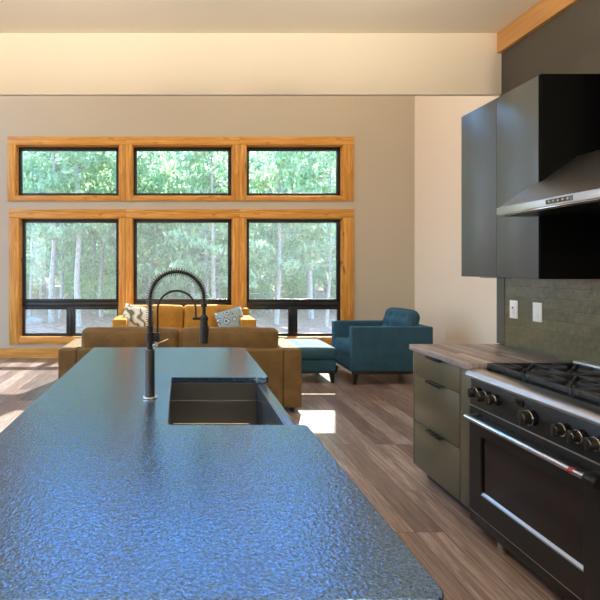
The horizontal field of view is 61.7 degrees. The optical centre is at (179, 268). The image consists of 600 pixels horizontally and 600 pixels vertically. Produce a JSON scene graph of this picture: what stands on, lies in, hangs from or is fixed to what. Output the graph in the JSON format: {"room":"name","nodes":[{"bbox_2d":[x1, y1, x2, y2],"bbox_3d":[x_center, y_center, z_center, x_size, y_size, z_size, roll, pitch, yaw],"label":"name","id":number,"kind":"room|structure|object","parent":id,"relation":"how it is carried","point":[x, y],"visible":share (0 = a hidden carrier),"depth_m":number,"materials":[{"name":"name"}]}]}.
{"room":"kitchen","nodes":[
{"label":"kitchen","id":0,"kind":"room"},
{"bbox_2d":[0,96,414,347],"bbox_3d":[-0.650,-2.220,8.070,9.700,7.400,0.180,0,0,0],"label":"wall","id":1,"kind":"structure","parent":0,"point":[382,128],"depth_m":7.98,"materials":[{"name":"beige paint"}]},
{"bbox_2d":[0,348,60,357],"bbox_3d":[-0.650,1.397,7.972,9.100,0.165,0.016,0,0,0],"label":"baseboard","id":2,"kind":"structure","parent":1,"relation":"attached to","point":[4,352],"depth_m":7.96,"materials":[{"name":"brown wood"}]},
{"bbox_2d":[7,137,125,200],"bbox_3d":[-1.881,-1.663,8.047,1.963,1.065,0.186,0,0,0],"label":"window","id":3,"kind":"structure","parent":1,"relation":"in","point":[16,146],"depth_m":7.96,"materials":[{"name":"brown wood"}]},
{"bbox_2d":[9,209,125,344],"bbox_3d":[-1.867,0.133,8.050,1.936,2.244,0.191,0,0,0],"label":"window","id":4,"kind":"structure","parent":1,"relation":"in","point":[18,218],"depth_m":7.96,"materials":[{"name":"brown wood"}]},
{"bbox_2d":[126,209,239,306],"bbox_3d":[0.046,0.133,8.050,1.886,2.244,0.191,0,0,0],"label":"window","id":5,"kind":"structure","parent":1,"relation":"in","point":[133,216],"depth_m":7.96,"materials":[{"name":"brown wood"}]},
{"bbox_2d":[126,137,239,200],"bbox_3d":[0.046,-1.663,8.047,1.886,1.065,0.186,0,0,0],"label":"window","id":6,"kind":"structure","parent":1,"relation":"in","point":[133,144],"depth_m":7.96,"materials":[{"name":"brown wood"}]},
{"bbox_2d":[240,209,353,344],"bbox_3d":[1.937,0.133,8.050,1.891,2.244,0.191,0,0,0],"label":"window","id":7,"kind":"structure","parent":1,"relation":"in","point":[343,303],"depth_m":7.98,"materials":[{"name":"brown wood"}]},
{"bbox_2d":[240,137,353,200],"bbox_3d":[1.937,-1.663,8.047,1.891,1.065,0.186,0,0,0],"label":"window","id":8,"kind":"structure","parent":1,"relation":"in","point":[343,146],"depth_m":7.96,"materials":[{"name":"brown wood"}]},
{"bbox_2d":[0,33,500,95],"bbox_3d":[-1.435,-3.592,3.494,7.530,4.655,0.031,0,0,0],"label":"wall header","id":9,"kind":"structure","parent":0,"point":[31,64],"depth_m":3.48,"materials":[{"name":"beige paint"}]},
{"bbox_2d":[0,0,540,32],"bbox_3d":[-1.385,-1.770,-0.060,7.630,0.120,7.080,0,0,0],"label":"ceiling","id":10,"kind":"structure","parent":0,"point":[16,16],"depth_m":3.24,"materials":[{"name":"beige paint"}]},
{"bbox_2d":[0,358,563,599],"bbox_3d":[-0.650,1.540,2.130,9.700,0.120,12.060,0,0,0],"label":"floor","id":11,"kind":"structure","parent":0,"point":[366,426],"depth_m":3.60,"materials":[{"name":"brown wood"}]},
{"bbox_2d":[58,326,301,411],"bbox_3d":[0.000,1.050,5.395,2.510,0.859,0.930,0,0,0],"label":"sofa","id":12,"kind":"object","parent":11,"relation":"on","point":[279,359],"visible":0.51,"depth_m":5.04,"materials":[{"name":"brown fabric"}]},
{"bbox_2d":[81,326,179,347],"bbox_3d":[-0.527,0.828,5.162,1.052,0.414,0.258,0,0,0],"label":"cushion","id":13,"kind":"object","parent":12,"relation":"on","point":[92,337],"depth_m":5.06,"materials":[{"name":"brown fabric"}]},
{"bbox_2d":[180,326,278,347],"bbox_3d":[0.527,0.828,5.162,1.052,0.414,0.258,0,0,0],"label":"cushion","id":14,"kind":"object","parent":12,"relation":"on","point":[244,337],"depth_m":5.05,"materials":[{"name":"brown fabric"}]},
{"bbox_2d":[112,304,255,335],"bbox_3d":[0.060,1.016,7.325,2.080,0.927,0.850,0,0,0],"label":"loveseat","id":15,"kind":"object","parent":11,"relation":"on","point":[177,316],"visible":0.29,"depth_m":7.37,"materials":[{"name":"fabric"}]},
{"bbox_2d":[123,303,153,326],"bbox_3d":[-0.660,0.780,7.220,0.538,0.526,0.229,0,0,16],"label":"throw pillow","id":16,"kind":"object","parent":15,"relation":"on","point":[136,315],"visible":0.53,"depth_m":7.16,"materials":[{"name":"beige fabric"}]},
{"bbox_2d":[135,304,183,334],"bbox_3d":[-0.357,0.797,7.480,0.832,0.489,0.263,0,0,0],"label":"cushion","id":17,"kind":"object","parent":15,"relation":"on","point":[169,315],"depth_m":7.37,"materials":[{"name":"fabric"}]},
{"bbox_2d":[184,304,236,326],"bbox_3d":[0.477,0.797,7.480,0.832,0.489,0.263,0,0,0],"label":"cushion","id":18,"kind":"object","parent":15,"relation":"on","point":[189,310],"depth_m":7.37,"materials":[{"name":"fabric"}]},
{"bbox_2d":[213,306,243,326],"bbox_3d":[0.780,0.815,7.180,0.535,0.519,0.242,0,0,-18],"label":"throw pillow","id":19,"kind":"object","parent":15,"relation":"on","point":[231,317],"visible":0.58,"depth_m":7.13,"materials":[{"name":"fabric"}]},
{"bbox_2d":[0,347,443,599],"bbox_3d":[-0.070,1.012,2.065,1.059,0.935,2.550,0,0,0],"label":"kitchen island","id":20,"kind":"object","parent":11,"relation":"on","point":[102,497],"visible":0.97,"depth_m":1.12,"materials":[{"name":"black stone"}]},
{"bbox_2d":[143,267,208,399],"bbox_3d":[-0.018,0.269,2.025,0.280,0.552,0.062,0,0,3],"label":"kitchen faucet","id":21,"kind":"object","parent":20,"relation":"on","point":[151,336],"visible":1,"depth_m":2.02,"materials":[{"name":"black metal"}]},
{"bbox_2d":[169,383,295,424],"bbox_3d":[0.183,0.716,2.050,0.498,0.278,0.786,0,0,0],"label":"farmhouse sink","id":22,"kind":"object","parent":20,"relation":"in","point":[252,403],"visible":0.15,"depth_m":2.41,"materials":[{"name":"grey metal"}]},
{"bbox_2d":[173,423,249,424],"bbox_3d":[0.156,0.785,2.047,0.380,0.038,0.700,0,0,0],"label":"grid","id":23,"kind":"object","parent":22,"relation":"in","point":[173,423],"visible":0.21,"depth_m":2.39,"materials":[{"name":"silver metal"}]},
{"bbox_2d":[169,383,255,424],"bbox_3d":[0.161,0.697,2.050,0.453,0.242,0.786,0,0,0],"label":"basin","id":24,"kind":"object","parent":22,"relation":"in","point":[189,402],"depth_m":2.41,"materials":[{"name":"grey metal"}]},
{"bbox_2d":[286,339,336,382],"bbox_3d":[1.705,1.234,6.580,0.650,0.493,0.800,0,0,0],"label":"ottoman","id":25,"kind":"object","parent":11,"relation":"on","point":[318,356],"visible":0.5,"depth_m":6.20,"materials":[{"name":"teal fabric"}]},
{"bbox_2d":[286,339,336,359],"bbox_3d":[1.705,1.099,6.580,0.650,0.223,0.800,0,0,0],"label":"cushion","id":26,"kind":"object","parent":25,"relation":"on","point":[312,349],"depth_m":6.20,"materials":[{"name":"teal fabric"}]},
{"bbox_2d":[332,307,432,384],"bbox_3d":[2.703,1.006,6.530,1.055,0.949,0.820,0,0,0],"label":"armchair","id":27,"kind":"object","parent":11,"relation":"on","point":[361,346],"visible":0.91,"depth_m":6.12,"materials":[{"name":"teal fabric"}]},
{"bbox_2d":[334,337,348,355],"bbox_3d":[2.587,1.054,6.530,0.825,0.233,0.604,0,0,0],"label":"seat cushion","id":28,"kind":"object","parent":27,"relation":"on","point":[341,344],"depth_m":6.52,"materials":[{"name":"teal fabric"}]},
{"bbox_2d":[382,307,419,325],"bbox_3d":[2.988,0.753,6.524,0.325,0.444,0.540,0,0,-14],"label":"cushion","id":29,"kind":"object","parent":27,"relation":"on","point":[393,316],"depth_m":6.38,"materials":[{"name":"teal fabric"}]},
{"bbox_2d":[413,351,471,512],"bbox_3d":[1.994,1.034,3.134,0.668,0.893,0.688,0,0,0],"label":"base cabinet","id":30,"kind":"object","parent":11,"relation":"on","point":[441,400],"visible":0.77,"depth_m":3.10,"materials":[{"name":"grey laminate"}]},
{"bbox_2d":[409,344,572,369],"bbox_3d":[1.991,0.565,3.127,0.652,0.040,0.725,0,0,0],"label":"countertop","id":31,"kind":"structure","parent":30,"relation":"on","point":[466,356],"depth_m":3.06,"materials":[{"name":"brown wood"}]},
{"bbox_2d":[463,361,599,599],"bbox_3d":[1.950,1.002,2.300,0.729,0.955,0.914,0,0,0],"label":"gas range","id":32,"kind":"object","parent":11,"relation":"on","point":[534,434],"visible":1,"depth_m":2.25,"materials":[{"name":"black metal"}]},
{"bbox_2d":[491,370,599,406],"bbox_3d":[2.018,0.598,2.300,0.565,0.036,0.914,0,0,0],"label":"cooktop","id":33,"kind":"object","parent":32,"relation":"in","point":[534,384],"depth_m":2.35,"materials":[{"name":"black metal"}]},
{"bbox_2d":[415,96,497,343],"bbox_3d":[3.990,-2.220,5.730,0.180,7.400,4.500,0,0,0],"label":"wall","id":34,"kind":"structure","parent":0,"point":[465,307],"depth_m":7.10,"materials":[{"name":"beige paint"}]},
{"bbox_2d":[500,0,599,363],"bbox_3d":[3.109,-0.165,-0.050,1.582,3.290,7.100,0,0,0],"label":"wall","id":35,"kind":"structure","parent":0,"point":[569,328],"depth_m":2.95,"materials":[{"name":"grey tile"}]},
{"bbox_2d":[497,277,504,344],"bbox_3d":[2.327,0.298,3.466,0.026,0.484,0.083,0,0,0],"label":"trim","id":36,"kind":"structure","parent":35,"relation":"attached to","point":[500,280],"depth_m":3.46,"materials":[{"name":"grey paint"}]},
{"bbox_2d":[510,300,517,318],"bbox_3d":[2.312,0.280,3.330,0.013,0.124,0.075,0,0,0],"label":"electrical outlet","id":37,"kind":"object","parent":35,"relation":"attached to","point":[513,304],"visible":1,"depth_m":3.32,"materials":[{"name":"white plastic"}]},
{"bbox_2d":[461,74,599,278],"bbox_3d":[2.143,-0.507,3.004,0.371,1.126,0.748,0,0,0],"label":"upper cabinet","id":38,"kind":"object","parent":35,"relation":"attached to","point":[511,143],"visible":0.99,"depth_m":2.73,"materials":[{"name":"grey laminate"}]},
{"bbox_2d":[533,302,541,321],"bbox_3d":[2.313,0.280,3.110,0.009,0.124,0.075,0,0,0],"label":"light switch","id":39,"kind":"object","parent":35,"relation":"attached to","point":[537,307],"visible":1,"depth_m":3.10,"materials":[{"name":"white plastic"}]},
{"bbox_2d":[497,0,580,52],"bbox_3d":[2.324,-1.635,-0.058,0.052,0.147,7.085,0,0,0],"label":"trim","id":40,"kind":"structure","parent":35,"relation":"attached to","point":[544,11],"depth_m":3.15,"materials":[{"name":"brown wood"}]},
{"bbox_2d":[497,150,599,216],"bbox_3d":[2.052,-0.921,2.245,0.554,1.258,0.910,0,0,0],"label":"range hood","id":41,"kind":"object","parent":35,"relation":"attached to","point":[573,189],"visible":0.98,"depth_m":2.40,"materials":[{"name":"silver metal"}]},
{"label":"outside","id":42,"kind":"structure","parent":0,"visible":0},
{"bbox_2d":[26,263,335,332],"bbox_3d":[0.000,0.440,15.000,120.000,3.138,110.000,0,0,0],"label":"ground","id":43,"kind":"structure","parent":42,"point":[89,319],"depth_m":18.48,"materials":[{"name":"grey soil"}]},
{"bbox_2d":[23,157,45,229],"bbox_3d":[-7.647,-2.546,22.084,3.377,9.122,3.203,0,0,-26],"label":"pine tree","id":44,"kind":"object","parent":43,"relation":"on","point":[27,224],"visible":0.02,"depth_m":22.06,"materials":[{"name":"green plant"}]},
{"bbox_2d":[27,316,43,323],"bbox_3d":[-5.161,1.840,17.202,0.582,0.281,0.573,0,0,0],"label":"boulder","id":45,"kind":"object","parent":43,"relation":"on","point":[31,320],"visible":0.88,"depth_m":16.98,"materials":[{"name":"stone"}]},
{"bbox_2d":[26,264,46,298],"bbox_3d":[-7.918,0.710,24.504,2.706,2.961,2.886,0,0,9],"label":"shrub","id":46,"kind":"object","parent":43,"relation":"on","point":[27,281],"visible":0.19,"depth_m":24.55,"materials":[{"name":"green plant"}]},
{"bbox_2d":[23,151,51,298],"bbox_3d":[-8.383,-3.392,27.873,3.882,10.646,3.683,0,0,14],"label":"pine tree","id":47,"kind":"object","parent":43,"relation":"on","point":[37,294],"visible":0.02,"depth_m":27.62,"materials":[{"name":"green plant"}]},
{"bbox_2d":[23,151,57,315],"bbox_3d":[-5.963,-1.588,19.647,2.885,7.253,3.128,0,0,-27],"label":"pine tree","id":48,"kind":"object","parent":43,"relation":"on","point":[37,270],"visible":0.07,"depth_m":19.47,"materials":[{"name":"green plant"}]},
{"bbox_2d":[23,152,57,298],"bbox_3d":[-7.367,-2.889,25.256,3.415,9.763,3.601,0,0,41],"label":"pine tree","id":49,"kind":"object","parent":43,"relation":"on","point":[27,237],"visible":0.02,"depth_m":25.21,"materials":[{"name":"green plant"}]},
{"bbox_2d":[26,152,91,310],"bbox_3d":[-5.161,-2.092,21.333,3.606,8.325,3.326,0,0,42],"label":"pine tree","id":50,"kind":"object","parent":43,"relation":"on","point":[47,272],"visible":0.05,"depth_m":21.06,"materials":[{"name":"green plant"}]},
{"bbox_2d":[26,151,93,318],"bbox_3d":[-4.659,-1.958,18.959,2.913,8.088,3.366,0,0,-35],"label":"pine tree","id":51,"kind":"object","parent":43,"relation":"on","point":[62,266],"visible":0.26,"depth_m":18.21,"materials":[{"name":"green plant"}]},
{"bbox_2d":[23,151,108,322],"bbox_3d":[-4.528,-2.439,17.264,3.897,9.023,3.697,0,0,17],"label":"pine tree","id":52,"kind":"object","parent":43,"relation":"on","point":[39,226],"visible":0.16,"depth_m":17.28,"materials":[{"name":"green plant"}]},
{"bbox_2d":[26,151,115,325],"bbox_3d":[-3.667,-2.252,16.328,3.295,8.708,3.474,0,0,23],"label":"pine tree","id":53,"kind":"object","parent":43,"relation":"on","point":[73,158],"visible":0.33,"depth_m":15.77,"materials":[{"name":"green plant"}]},
{"bbox_2d":[47,241,98,298],"bbox_3d":[-6.208,-0.172,27.130,3.757,4.060,3.718,0,0,-43],"label":"shrub","id":54,"kind":"object","parent":43,"relation":"on","point":[86,249],"visible":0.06,"depth_m":26.90,"materials":[{"name":"green plant"}]},
{"bbox_2d":[48,246,98,298],"bbox_3d":[-5.407,0.418,25.854,3.275,3.359,3.070,0,0,-23],"label":"shrub","id":55,"kind":"object","parent":43,"relation":"on","point":[68,286],"visible":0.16,"depth_m":25.64,"materials":[{"name":"green plant"}]},
{"bbox_2d":[65,246,115,312],"bbox_3d":[-3.588,0.484,20.793,2.846,3.075,2.817,0,0,20],"label":"shrub","id":56,"kind":"object","parent":43,"relation":"on","point":[85,276],"visible":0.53,"depth_m":20.47,"materials":[{"name":"green plant"}]},
{"bbox_2d":[91,151,115,311],"bbox_3d":[-3.637,-2.637,21.498,3.428,9.312,3.613,0,0,44],"label":"pine tree","id":57,"kind":"object","parent":43,"relation":"on","point":[93,243],"visible":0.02,"depth_m":21.49,"materials":[{"name":"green plant"}]},
{"bbox_2d":[58,151,149,316],"bbox_3d":[-2.970,-2.416,19.306,3.539,8.964,3.837,0,0,32],"label":"pine tree","id":58,"kind":"object","parent":43,"relation":"on","point":[84,259],"visible":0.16,"depth_m":19.26,"materials":[{"name":"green plant"}]},
{"bbox_2d":[71,151,137,262],"bbox_3d":[-3.605,-2.495,25.888,4.287,8.632,3.710,0,0,36],"label":"pine tree","id":59,"kind":"object","parent":43,"relation":"on","point":[109,247],"visible":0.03,"depth_m":25.15,"materials":[{"name":"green plant"}]},
{"bbox_2d":[88,267,143,315],"bbox_3d":[-2.519,0.917,19.600,2.436,2.499,2.283,0,0,-45],"label":"shrub","id":60,"kind":"object","parent":43,"relation":"on","point":[111,287],"visible":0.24,"depth_m":19.46,"materials":[{"name":"green plant"}]},
{"bbox_2d":[75,151,159,242],"bbox_3d":[-2.162,-2.350,17.490,3.917,8.858,3.715,0,0,-15],"label":"pine tree","id":61,"kind":"object","parent":43,"relation":"on","point":[103,181],"visible":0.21,"depth_m":16.86,"materials":[{"name":"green plant"}]},
{"bbox_2d":[92,151,146,274],"bbox_3d":[-2.746,-2.495,21.990,3.703,8.895,3.903,0,0,4],"label":"pine tree","id":62,"kind":"object","parent":43,"relation":"on","point":[114,224],"visible":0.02,"depth_m":21.80,"materials":[{"name":"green plant"}]},
{"bbox_2d":[96,244,142,282],"bbox_3d":[-3.414,0.033,26.045,3.290,3.592,3.324,0,0,41],"label":"shrub","id":63,"kind":"object","parent":43,"relation":"on","point":[105,244],"visible":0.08,"depth_m":25.66,"materials":[{"name":"green plant"}]},
{"bbox_2d":[137,246,158,298],"bbox_3d":[-2.183,0.336,24.294,2.815,3.042,2.786,0,0,20],"label":"shrub","id":64,"kind":"object","parent":43,"relation":"on","point":[141,290],"visible":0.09,"depth_m":23.98,"materials":[{"name":"green plant"}]},
{"bbox_2d":[108,151,193,298],"bbox_3d":[-1.310,-1.573,19.001,3.310,7.092,4.094,0,0,-30],"label":"pine tree","id":65,"kind":"object","parent":43,"relation":"on","point":[146,276],"visible":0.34,"depth_m":18.43,"materials":[{"name":"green plant"}]},
{"bbox_2d":[139,152,174,298],"bbox_3d":[-1.438,-2.724,25.303,3.555,9.264,3.372,0,0,-42],"label":"pine tree","id":66,"kind":"object","parent":43,"relation":"on","point":[156,264],"visible":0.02,"depth_m":25.24,"materials":[{"name":"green plant"}]},
{"bbox_2d":[137,159,182,298],"bbox_3d":[-1.495,-3.005,23.331,3.629,9.774,3.443,0,0,28],"label":"pine tree","id":67,"kind":"object","parent":43,"relation":"on","point":[142,191],"visible":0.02,"depth_m":23.42,"materials":[{"name":"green plant"}]},
{"bbox_2d":[144,268,190,298],"bbox_3d":[-0.550,0.792,22.318,2.479,2.544,2.324,0,0,2],"label":"shrub","id":68,"kind":"object","parent":43,"relation":"on","point":[160,292],"visible":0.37,"depth_m":22.21,"materials":[{"name":"green plant"}]},
{"bbox_2d":[140,151,200,298],"bbox_3d":[-0.410,-2.148,22.100,3.462,8.126,4.000,0,0,-2],"label":"pine tree","id":69,"kind":"object","parent":43,"relation":"on","point":[161,239],"visible":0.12,"depth_m":21.80,"materials":[{"name":"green plant"}]},
{"bbox_2d":[152,265,189,298],"bbox_3d":[-0.526,0.610,26.242,2.814,3.079,3.001,0,0,-34],"label":"shrub","id":70,"kind":"object","parent":43,"relation":"on","point":[160,267],"visible":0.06,"depth_m":25.93,"materials":[{"name":"green plant"}]},
{"bbox_2d":[151,151,197,296],"bbox_3d":[-0.197,-2.392,26.014,3.985,8.724,3.449,0,0,-29],"label":"pine tree","id":71,"kind":"object","parent":43,"relation":"on","point":[164,263],"visible":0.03,"depth_m":25.79,"materials":[{"name":"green plant"}]},
{"bbox_2d":[141,151,227,298],"bbox_3d":[0.302,-2.296,18.413,3.631,8.472,3.937,0,0,-8],"label":"pine tree","id":72,"kind":"object","parent":43,"relation":"on","point":[161,228],"visible":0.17,"depth_m":18.12,"materials":[{"name":"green plant"}]},
{"bbox_2d":[187,262,227,298],"bbox_3d":[1.392,0.692,22.916,2.966,3.042,2.780,0,0,-15],"label":"shrub","id":73,"kind":"object","parent":43,"relation":"on","point":[223,295],"visible":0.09,"depth_m":22.86,"materials":[{"name":"green plant"}]},
{"bbox_2d":[153,151,263,298],"bbox_3d":[0.771,-1.849,16.944,4.277,7.594,3.458,0,0,-44],"label":"pine tree","id":74,"kind":"object","parent":43,"relation":"on","point":[224,176],"visible":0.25,"depth_m":16.91,"materials":[{"name":"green plant"}]},
{"bbox_2d":[163,151,267,298],"bbox_3d":[0.971,-1.614,15.554,3.080,7.186,3.338,0,0,-15],"label":"pine tree","id":75,"kind":"object","parent":43,"relation":"on","point":[184,237],"visible":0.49,"depth_m":15.48,"materials":[{"name":"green plant"}]},
{"bbox_2d":[175,151,255,298],"bbox_3d":[1.679,-1.887,19.911,3.449,7.717,4.265,0,0,21],"label":"pine tree","id":76,"kind":"object","parent":43,"relation":"on","point":[218,292],"visible":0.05,"depth_m":19.55,"materials":[{"name":"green plant"}]},
{"bbox_2d":[191,153,250,298],"bbox_3d":[2.024,-2.230,22.525,3.642,8.514,3.152,0,0,8],"label":"pine tree","id":77,"kind":"object","parent":43,"relation":"on","point":[219,153],"visible":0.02,"depth_m":22.55,"materials":[{"name":"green plant"}]},
{"bbox_2d":[216,157,269,290],"bbox_3d":[2.822,-2.221,23.721,3.923,8.478,4.852,0,0,-11],"label":"pine tree","id":78,"kind":"object","parent":43,"relation":"on","point":[263,233],"visible":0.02,"depth_m":22.91,"materials":[{"name":"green plant"}]},
{"bbox_2d":[222,286,264,313],"bbox_3d":[2.751,1.011,20.961,2.146,2.348,2.288,0,0,2],"label":"shrub","id":79,"kind":"object","parent":43,"relation":"on","point":[250,295],"visible":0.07,"depth_m":20.72,"materials":[{"name":"green plant"}]},
{"bbox_2d":[209,151,299,298],"bbox_3d":[2.900,-1.795,19.241,3.626,7.626,2.931,0,0,4],"label":"pine tree","id":80,"kind":"object","parent":43,"relation":"on","point":[284,274],"visible":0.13,"depth_m":18.93,"materials":[{"name":"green plant"}]},
{"bbox_2d":[249,258,285,313],"bbox_3d":[3.535,0.582,20.862,2.737,2.958,2.709,0,0,43],"label":"shrub","id":81,"kind":"object","parent":43,"relation":"on","point":[260,284],"visible":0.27,"depth_m":20.53,"materials":[{"name":"green plant"}]},
{"bbox_2d":[252,156,303,296],"bbox_3d":[5.314,-2.486,26.244,3.221,8.619,3.721,0,0,17],"label":"pine tree","id":82,"kind":"object","parent":43,"relation":"on","point":[262,236],"visible":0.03,"depth_m":25.86,"materials":[{"name":"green plant"}]},
{"bbox_2d":[249,151,307,311],"bbox_3d":[4.068,-2.139,21.067,3.577,8.407,3.300,0,0,-4],"label":"pine tree","id":83,"kind":"object","parent":43,"relation":"on","point":[274,236],"visible":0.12,"depth_m":20.78,"materials":[{"name":"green plant"}]},
{"bbox_2d":[249,151,328,323],"bbox_3d":[3.555,-1.935,16.598,3.503,7.860,3.798,0,0,-4],"label":"pine tree","id":84,"kind":"object","parent":43,"relation":"on","point":[261,179],"visible":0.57,"depth_m":16.21,"materials":[{"name":"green plant"}]},
{"bbox_2d":[272,253,325,298],"bbox_3d":[5.524,0.444,22.360,2.772,3.026,2.801,0,0,37],"label":"shrub","id":85,"kind":"object","parent":43,"relation":"on","point":[289,286],"visible":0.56,"depth_m":22.06,"materials":[{"name":"green plant"}]},
{"bbox_2d":[265,151,335,318],"bbox_3d":[4.967,-2.802,18.799,3.668,9.795,3.867,0,0,14],"label":"pine tree","id":86,"kind":"object","parent":43,"relation":"on","point":[310,159],"visible":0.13,"depth_m":18.80,"materials":[{"name":"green plant"}]},
{"bbox_2d":[269,151,335,294],"bbox_3d":[5.519,-2.448,22.434,3.618,8.772,3.814,0,0,-40],"label":"pine tree","id":87,"kind":"object","parent":43,"relation":"on","point":[312,153],"visible":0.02,"depth_m":22.05,"materials":[{"name":"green plant"}]},
{"bbox_2d":[281,268,325,293],"bbox_3d":[7.819,-0.040,31.982,4.105,4.212,3.849,0,0,34],"label":"shrub","id":88,"kind":"object","parent":43,"relation":"on","point":[320,268],"visible":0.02,"depth_m":31.76,"materials":[{"name":"green plant"}]},
{"bbox_2d":[273,151,335,298],"bbox_3d":[7.667,-2.823,26.259,5.353,9.419,4.328,0,0,31],"label":"pine tree","id":89,"kind":"object","parent":43,"relation":"on","point":[332,281],"visible":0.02,"depth_m":26.30,"materials":[{"name":"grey plant"}]},
{"bbox_2d":[289,151,335,326],"bbox_3d":[5.167,-1.421,16.145,2.961,6.988,2.563,0,0,25],"label":"pine tree","id":90,"kind":"object","parent":43,"relation":"on","point":[330,155],"visible":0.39,"depth_m":16.19,"materials":[{"name":"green plant"}]},
{"bbox_2d":[299,152,335,280],"bbox_3d":[8.062,-2.268,23.165,4.467,8.308,3.612,0,0,19],"label":"pine tree","id":91,"kind":"object","parent":43,"relation":"on","point":[333,250],"visible":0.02,"depth_m":23.38,"materials":[{"name":"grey plant"}]},
{"bbox_2d":[303,163,335,298],"bbox_3d":[6.733,-1.506,19.919,2.960,7.014,3.661,0,0,37],"label":"pine tree","id":92,"kind":"object","parent":43,"relation":"on","point":[318,274],"visible":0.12,"depth_m":19.65,"materials":[{"name":"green plant"}]},
{"bbox_2d":[316,250,333,291],"bbox_3d":[10.031,-0.493,31.966,3.969,4.334,4.011,0,0,17],"label":"shrub","id":93,"kind":"object","parent":43,"relation":"on","point":[324,283],"visible":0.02,"depth_m":31.97,"materials":[{"name":"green plant"}]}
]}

